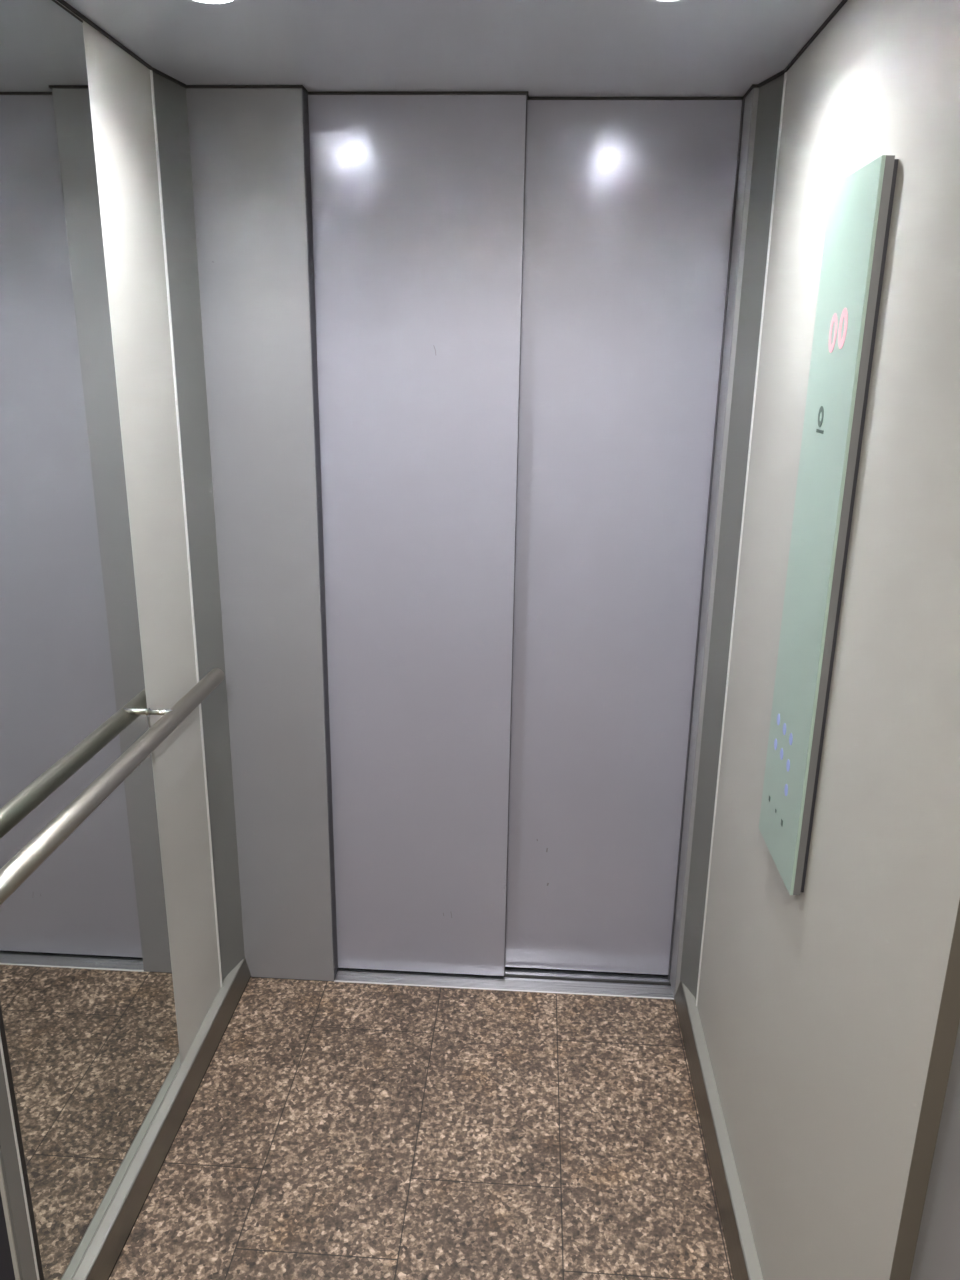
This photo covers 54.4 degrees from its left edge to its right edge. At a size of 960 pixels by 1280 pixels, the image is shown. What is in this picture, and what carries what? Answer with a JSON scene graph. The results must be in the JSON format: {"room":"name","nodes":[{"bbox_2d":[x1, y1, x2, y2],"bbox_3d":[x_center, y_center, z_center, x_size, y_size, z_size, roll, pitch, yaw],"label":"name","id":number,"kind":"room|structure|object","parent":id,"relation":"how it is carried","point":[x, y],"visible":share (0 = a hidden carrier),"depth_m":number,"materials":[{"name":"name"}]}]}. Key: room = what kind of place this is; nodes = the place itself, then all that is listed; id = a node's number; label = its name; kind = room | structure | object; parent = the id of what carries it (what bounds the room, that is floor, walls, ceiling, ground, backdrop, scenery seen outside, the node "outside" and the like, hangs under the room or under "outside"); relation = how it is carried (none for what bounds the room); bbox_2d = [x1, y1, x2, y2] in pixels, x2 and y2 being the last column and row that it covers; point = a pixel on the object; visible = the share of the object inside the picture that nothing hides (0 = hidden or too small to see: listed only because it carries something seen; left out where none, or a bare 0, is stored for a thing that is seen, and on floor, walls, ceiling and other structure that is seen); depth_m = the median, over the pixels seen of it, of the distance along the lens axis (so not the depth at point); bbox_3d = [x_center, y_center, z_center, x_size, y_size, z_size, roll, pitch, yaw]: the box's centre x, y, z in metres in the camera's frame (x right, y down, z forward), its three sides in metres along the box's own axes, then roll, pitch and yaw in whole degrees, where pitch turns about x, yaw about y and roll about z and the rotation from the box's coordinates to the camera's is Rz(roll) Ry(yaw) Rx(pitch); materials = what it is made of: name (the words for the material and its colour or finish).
{"room":"elevator interior","nodes":[
{"label":"elevator interior","id":0,"kind":"room"},
{"bbox_2d":[0,0,222,1279],"bbox_3d":[-0.675,0.013,1.620,0.027,2.065,0.921,2,17,3],"label":"wall","id":1,"kind":"structure","parent":0,"point":[121,88],"depth_m":1.85,"materials":[{"name":"beige paint"}]},
{"bbox_2d":[0,1192,14,1279],"bbox_3d":[-0.736,0.170,1.096,0.064,2.065,0.178,2,17,3],"label":"trim","id":2,"kind":"structure","parent":1,"relation":"attached to","point":[6,1265],"depth_m":1.40,"materials":[{"name":"grey metal"}]},
{"bbox_2d":[0,1034,39,1279],"bbox_3d":[-0.689,0.154,1.204,0.005,2.034,0.039,2,17,3],"label":"trim","id":3,"kind":"structure","parent":1,"relation":"attached to","point":[10,1159],"depth_m":1.40,"materials":[{"name":"grey paint"}]},
{"bbox_2d":[0,0,180,1279],"bbox_3d":[-0.670,0.064,1.508,0.004,2.034,0.594,2,17,3],"label":"wall mirror","id":4,"kind":"object","parent":1,"relation":"attached to","point":[89,1031],"visible":1,"depth_m":1.51,"materials":[{"name":"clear mirror"}]},
{"bbox_2d":[0,668,224,904],"bbox_3d":[-0.638,0.228,1.593,0.066,0.038,1.058,2,17,3],"label":"handrail","id":5,"kind":"object","parent":1,"relation":"attached to","point":[35,852],"visible":1,"depth_m":1.51,"materials":[{"name":"silver metal"}]},
{"bbox_2d":[72,958,250,1279],"bbox_3d":[-0.675,1.040,1.895,0.060,0.061,1.215,2,17,3],"label":"baseboard","id":6,"kind":"structure","parent":1,"relation":"attached to","point":[99,1261],"depth_m":1.91,"materials":[{"name":"silver metal"}]},
{"bbox_2d":[153,72,244,979],"bbox_3d":[-0.633,-0.135,2.115,0.047,2.065,0.115,2,17,3],"label":"trim","id":7,"kind":"structure","parent":1,"relation":"attached to","point":[170,97],"depth_m":2.06,"materials":[{"name":"grey paint"}]},
{"bbox_2d":[186,88,337,980],"bbox_3d":[-0.517,-0.126,2.197,0.297,2.125,0.051,2,17,3],"label":"wall panel","id":8,"kind":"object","parent":1,"relation":"attached to","point":[250,147],"depth_m":2.11,"materials":[{"name":"grey paint"}]},
{"bbox_2d":[308,95,526,975],"bbox_3d":[-0.166,-0.132,2.212,0.497,2.123,0.030,2,17,3],"label":"door","id":9,"kind":"structure","parent":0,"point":[418,201],"depth_m":2.14,"materials":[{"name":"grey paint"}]},
{"bbox_2d":[109,977,732,1279],"bbox_3d":[-0.088,1.132,1.777,1.320,0.030,1.420,2,17,3],"label":"floor","id":10,"kind":"structure","parent":0,"point":[331,1130],"depth_m":1.95,"materials":[{"name":"stone"}]},
{"bbox_2d":[57,0,847,99],"bbox_3d":[-0.060,-0.927,1.252,1.187,0.025,1.418,2,17,3],"label":"ceiling","id":11,"kind":"structure","parent":0,"point":[536,49],"depth_m":1.60,"materials":[{"name":"grey paint"}]},
{"bbox_2d":[195,0,231,2],"bbox_3d":[-0.404,-0.972,1.385,0.085,0.026,0.085,2,17,3],"label":"recessed light","id":12,"kind":"object","parent":11,"relation":"in","point":[204,1],"visible":1,"depth_m":1.42,"materials":[{"name":"white"}]},
{"bbox_2d":[334,967,673,998],"bbox_3d":[0.069,0.912,2.513,0.903,0.031,0.135,2,17,3],"label":"door sill","id":13,"kind":"structure","parent":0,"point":[657,986],"depth_m":2.48,"materials":[{"name":"silver metal"}]},
{"bbox_2d":[505,100,741,974],"bbox_3d":[0.292,-0.129,2.226,0.490,2.123,0.030,2,17,3],"label":"door","id":14,"kind":"structure","parent":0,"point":[628,212],"depth_m":2.15,"materials":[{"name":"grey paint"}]},
{"bbox_2d":[696,0,959,1279],"bbox_3d":[0.525,0.105,1.480,0.026,2.125,1.138,2,17,3],"label":"wall","id":15,"kind":"structure","parent":0,"point":[829,1012],"depth_m":1.24,"materials":[{"name":"beige paint"}]},
{"bbox_2d":[668,88,758,998],"bbox_3d":[0.556,-0.108,2.190,0.074,2.125,0.160,2,17,3],"label":"trim","id":16,"kind":"structure","parent":15,"relation":"attached to","point":[750,103],"depth_m":2.09,"materials":[{"name":"grey paint"}]},
{"bbox_2d":[674,981,762,1279],"bbox_3d":[0.496,1.079,1.823,0.061,0.061,1.229,2,17,3],"label":"baseboard","id":17,"kind":"structure","parent":15,"relation":"attached to","point":[743,1258],"depth_m":1.91,"materials":[{"name":"silver metal"}]},
{"bbox_2d":[680,74,783,997],"bbox_3d":[0.551,-0.101,2.061,0.050,2.065,0.092,2,17,3],"label":"trim","id":18,"kind":"structure","parent":15,"relation":"attached to","point":[770,94],"depth_m":2.01,"materials":[{"name":"grey paint"}]},
{"bbox_2d":[759,155,898,894],"bbox_3d":[0.507,-0.132,1.408,0.023,1.042,0.218,2,17,3],"label":"control panel","id":19,"kind":"object","parent":15,"relation":"attached to","point":[860,204],"visible":1,"depth_m":1.35,"materials":[{"name":"green glass"}]},
{"bbox_2d":[910,1022,959,1279],"bbox_3d":[0.554,0.151,1.327,0.052,2.125,1.050,2,17,3],"label":"trim","id":20,"kind":"structure","parent":15,"relation":"attached to","point":[937,1252],"depth_m":1.00,"materials":[{"name":"grey paint"}]}
]}

